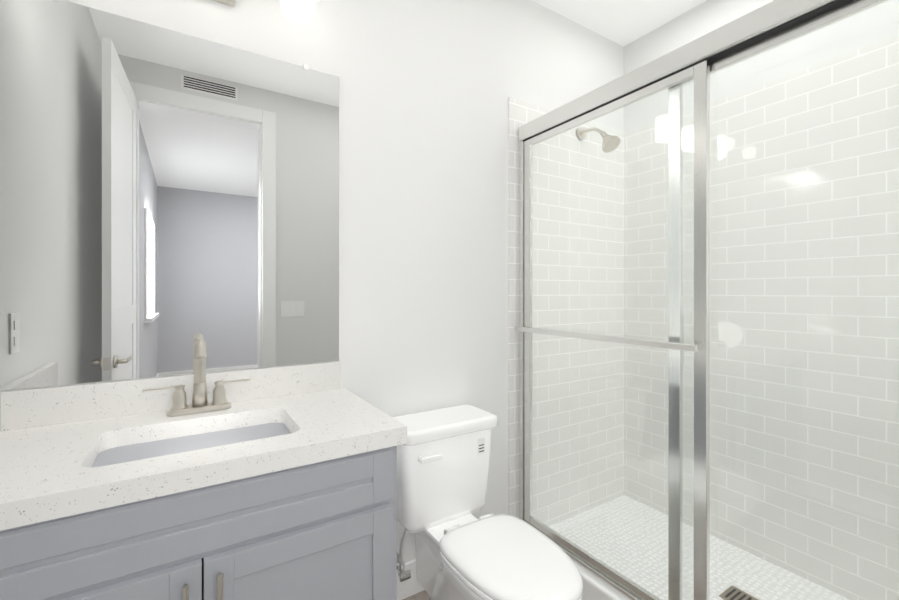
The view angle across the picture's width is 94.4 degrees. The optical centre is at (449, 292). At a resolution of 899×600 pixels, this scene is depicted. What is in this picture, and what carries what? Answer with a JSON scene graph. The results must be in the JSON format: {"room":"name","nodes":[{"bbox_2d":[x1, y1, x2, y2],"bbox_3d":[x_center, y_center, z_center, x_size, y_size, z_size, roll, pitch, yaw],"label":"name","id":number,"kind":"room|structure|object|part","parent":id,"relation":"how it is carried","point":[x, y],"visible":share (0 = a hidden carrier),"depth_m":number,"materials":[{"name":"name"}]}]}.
{"room":"bathroom","nodes":[
{"label":"bathroom","id":0,"kind":"room"},
{"bbox_2d":[0,0,623,562],"bbox_3d":[-0.102,-0.106,1.806,2.840,2.680,0.130,0,0,-32],"label":"wall","id":1,"kind":"structure","parent":0,"point":[168,198],"depth_m":1.42,"materials":[{"name":"white paint"}]},
{"bbox_2d":[214,0,234,6],"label":"sconce","id":2,"kind":"object","parent":1,"relation":"attached to","point":[228,2],"depth_m":1.34,"materials":[{"name":"silver metal"}]},
{"bbox_2d":[280,0,314,22],"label":"sconce","id":3,"kind":"object","parent":1,"relation":"attached to","point":[300,11],"depth_m":1.34,"materials":[{"name":"white glass"}]},
{"bbox_3d":[-0.495,-0.971,1.360,0.108,0.141,0.108,0,0,-32],"label":"lamp shade","id":4,"kind":"part","parent":3,"relation":"part of","materials":[{"name":"white glass"}]},
{"bbox_2d":[397,559,424,599],"bbox_3d":[-0.064,1.166,1.757,0.788,0.135,0.014,0,0,-32],"label":"baseboard","id":5,"kind":"structure","parent":1,"relation":"attached to","point":[412,585],"depth_m":1.69,"materials":[{"name":"white wood"}]},
{"bbox_2d":[403,590,429,599],"bbox_3d":[1.707,1.264,-0.310,3.640,0.060,5.640,0,0,-32],"label":"floor","id":6,"kind":"structure","parent":0,"point":[423,595],"depth_m":1.69,"materials":[{"name":"beige tile"}]},
{"bbox_2d":[0,339,406,599],"bbox_3d":[-0.632,0.685,1.072,0.911,1.098,0.558,0,0,-32],"label":"bathroom vanity","id":7,"kind":"object","parent":6,"relation":"on","point":[270,483],"visible":1,"depth_m":0.96,"materials":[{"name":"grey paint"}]},
{"bbox_3d":[-0.697,0.587,0.753,0.316,0.055,0.020,0,0,-32],"label":"door rail","id":8,"kind":"part","parent":7,"relation":"part of","materials":[{"name":"grey paint"}]},
{"bbox_2d":[0,361,340,430],"bbox_3d":[-0.782,0.304,1.295,0.896,0.100,0.020,0,0,-32],"label":"backsplash","id":9,"kind":"structure","parent":7,"relation":"on","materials":[{"name":"stone"}]},
{"bbox_3d":[-0.517,0.477,0.871,0.746,0.015,0.012,0,0,-32],"label":"drawerfront panel","id":10,"kind":"part","parent":7,"relation":"part of","materials":[{"name":"grey paint"}]},
{"bbox_3d":[-0.515,0.442,0.868,0.746,0.055,0.020,0,0,-32],"label":"drawerfront rail","id":11,"kind":"part","parent":7,"relation":"part of","materials":[{"name":"grey paint"}]},
{"bbox_3d":[-0.515,0.512,0.868,0.746,0.055,0.020,0,0,-32],"label":"drawerfront rail","id":12,"kind":"part","parent":7,"relation":"part of","materials":[{"name":"grey paint"}]},
{"bbox_2d":[142,339,250,416],"bbox_3d":[-0.730,0.245,1.218,0.278,0.218,0.107,0,0,-32],"label":"faucet","id":13,"kind":"object","parent":7,"relation":"on","point":[200,407],"depth_m":1.23,"materials":[{"name":"silver metal"}]},
{"bbox_3d":[-0.333,0.587,0.983,0.316,0.055,0.020,0,0,-32],"label":"door rail","id":14,"kind":"part","parent":7,"relation":"part of","materials":[{"name":"grey paint"}]},
{"bbox_3d":[-0.335,0.839,0.986,0.316,0.450,0.012,0,0,-32],"label":"door panel","id":15,"kind":"part","parent":7,"relation":"part of","materials":[{"name":"grey paint"}]},
{"bbox_2d":[393,404,582,599],"bbox_3d":[0.105,0.861,1.413,0.425,0.746,0.774,0,0,-32],"label":"toilet","id":16,"kind":"object","parent":6,"relation":"on","point":[462,552],"visible":0.92,"depth_m":1.48,"materials":[{"name":"white ceramic"}]},
{"bbox_3d":[-0.166,1.063,1.561,0.045,0.026,0.012,0,0,-32],"label":"supply handle","id":17,"kind":"part","parent":16,"relation":"part of","materials":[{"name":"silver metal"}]},
{"bbox_3d":[-0.065,0.594,1.488,0.087,0.018,0.014,0,0,-32],"label":"lever arm","id":18,"kind":"part","parent":16,"relation":"part of"},
{"bbox_3d":[-0.041,0.701,1.645,0.405,0.335,0.201,0,0,-32],"label":"tank","id":19,"kind":"part","parent":16,"relation":"part of","materials":[{"name":"white ceramic"}]},
{"bbox_3d":[-0.035,0.511,1.634,0.425,0.046,0.228,0,0,-32],"label":"tank lid","id":20,"kind":"part","parent":16,"relation":"part of","materials":[{"name":"white ceramic"}]},
{"bbox_3d":[0.135,1.042,1.365,0.320,0.385,0.639,0,0,-32],"label":"bowl","id":21,"kind":"part","parent":16,"relation":"part of","materials":[{"name":"white ceramic"}]},
{"bbox_3d":[0.193,0.809,1.274,0.336,0.036,0.445,0,0,-32],"label":"seat lid","id":22,"kind":"part","parent":16,"relation":"part of","materials":[{"name":"white plastic"}]},
{"bbox_2d":[574,563,625,599],"bbox_3d":[1.115,1.174,1.498,0.848,0.120,1.687,0,0,-32],"label":"shower base","id":23,"kind":"object","parent":6,"relation":"on","point":[594,588],"depth_m":1.59,"materials":[{"name":"white ceramic"}]},
{"bbox_2d":[524,520,642,599],"bbox_3d":[0.804,1.099,1.308,0.068,0.029,1.674,0,0,-32],"label":"track","id":24,"kind":"object","parent":23,"relation":"on","point":[611,583],"depth_m":1.61,"materials":[{"name":"silver metal"}]},
{"bbox_2d":[519,141,523,519],"bbox_3d":[0.365,0.181,2.004,0.060,1.805,0.028,0,0,-32],"label":"jamb","id":25,"kind":"object","parent":24,"relation":"on","point":[521,334],"visible":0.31,"depth_m":1.98,"materials":[{"name":"silver metal"}]},
{"bbox_2d":[518,0,835,141],"bbox_3d":[0.804,-0.756,1.307,0.072,0.070,1.674,0,0,-32],"label":"header","id":26,"kind":"object","parent":25,"relation":"on","point":[760,20],"visible":0.75,"depth_m":1.33,"materials":[{"name":"silver metal"}]},
{"bbox_2d":[524,0,851,140],"bbox_3d":[0.804,-0.721,1.307,0.044,0.004,1.670,0,0,-32],"label":"track","id":27,"kind":"object","parent":26,"relation":"attached to","point":[800,19],"visible":0.33,"depth_m":1.17,"materials":[{"name":"grey metal"}]},
{"bbox_2d":[531,0,898,599],"bbox_3d":[0.804,0.181,1.308,0.032,1.777,1.594,0,0,-32],"label":"shower door","id":28,"kind":"object","parent":24,"relation":"on","point":[804,316],"visible":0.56,"depth_m":1.23,"materials":[{"name":"clear glass"}]},
{"bbox_2d":[524,139,530,522],"bbox_3d":[0.373,0.181,1.966,0.020,1.797,0.040,0,0,-32],"label":"stile","id":29,"kind":"object","parent":28,"relation":"attached to","point":[527,335],"visible":0.65,"depth_m":1.96,"materials":[{"name":"silver metal"}]},
{"bbox_2d":[530,517,657,599],"bbox_3d":[0.582,1.065,1.636,0.020,0.030,0.742,0,0,-32],"label":"rail","id":30,"kind":"object","parent":28,"relation":"attached to","point":[617,577],"visible":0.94,"depth_m":1.64,"materials":[{"name":"silver metal"}]},
{"bbox_2d":[530,66,693,144],"bbox_3d":[0.582,-0.702,1.635,0.020,0.030,0.742,0,0,-32],"label":"rail","id":31,"kind":"object","parent":28,"relation":"attached to","point":[685,74],"visible":0.83,"depth_m":1.54,"materials":[{"name":"silver metal"}]},
{"bbox_3d":[0.582,0.181,1.636,0.006,1.777,0.802,0,0,-32],"label":"glass","id":32,"kind":"part","parent":28,"relation":"part of","materials":[{"name":"clear glass"}]},
{"bbox_2d":[694,60,709,599],"bbox_3d":[0.790,0.181,1.305,0.020,1.797,0.040,0,0,-32],"label":"stile","id":33,"kind":"object","parent":28,"relation":"attached to","point":[702,330],"visible":0.92,"depth_m":1.29,"materials":[{"name":"silver metal"}]},
{"bbox_2d":[696,344,702,349],"bbox_3d":[0.761,0.169,1.286,0.050,0.016,0.016,0,0,-32],"label":"post","id":34,"kind":"object","parent":33,"relation":"attached to","point":[700,346],"visible":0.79,"depth_m":1.29,"materials":[{"name":"silver metal"}]},
{"bbox_2d":[514,326,697,351],"bbox_3d":[0.527,0.169,1.601,0.014,0.022,0.822,0,0,-32],"label":"towel rail","id":35,"kind":"object","parent":34,"relation":"attached to","point":[659,344],"visible":0.96,"depth_m":1.48,"materials":[{"name":"silver metal"}]},
{"bbox_2d":[710,0,883,72],"bbox_3d":[0.998,-0.702,1.024,0.020,0.030,0.847,0,0,-32],"label":"rail","id":36,"kind":"object","parent":28,"relation":"attached to","point":[832,15],"visible":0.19,"depth_m":1.12,"materials":[{"name":"silver metal"}]},
{"bbox_3d":[0.998,0.182,1.024,0.006,1.777,0.907,0,0,-32],"label":"glass","id":37,"kind":"part","parent":28,"relation":"part of","materials":[{"name":"clear glass"}]},
{"bbox_2d":[508,97,551,517],"bbox_3d":[0.651,0.154,2.210,0.874,2.160,0.011,0,0,-32],"label":"wall tile","id":38,"kind":"structure","parent":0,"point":[520,113],"depth_m":1.99,"materials":[{"name":"white tile"}]},
{"bbox_2d":[532,0,705,46],"bbox_3d":[1.707,-1.486,-0.311,3.640,0.080,5.640,0,0,-32],"label":"ceiling","id":39,"kind":"structure","parent":0,"point":[623,23],"depth_m":2.16,"materials":[{"name":"white paint"}]},
{"bbox_2d":[624,0,773,74],"bbox_3d":[1.563,-0.106,1.716,0.120,2.680,1.820,0,0,-32],"label":"wall","id":40,"kind":"structure","parent":0,"point":[701,19],"depth_m":2.15,"materials":[{"name":"white paint"}]}
]}

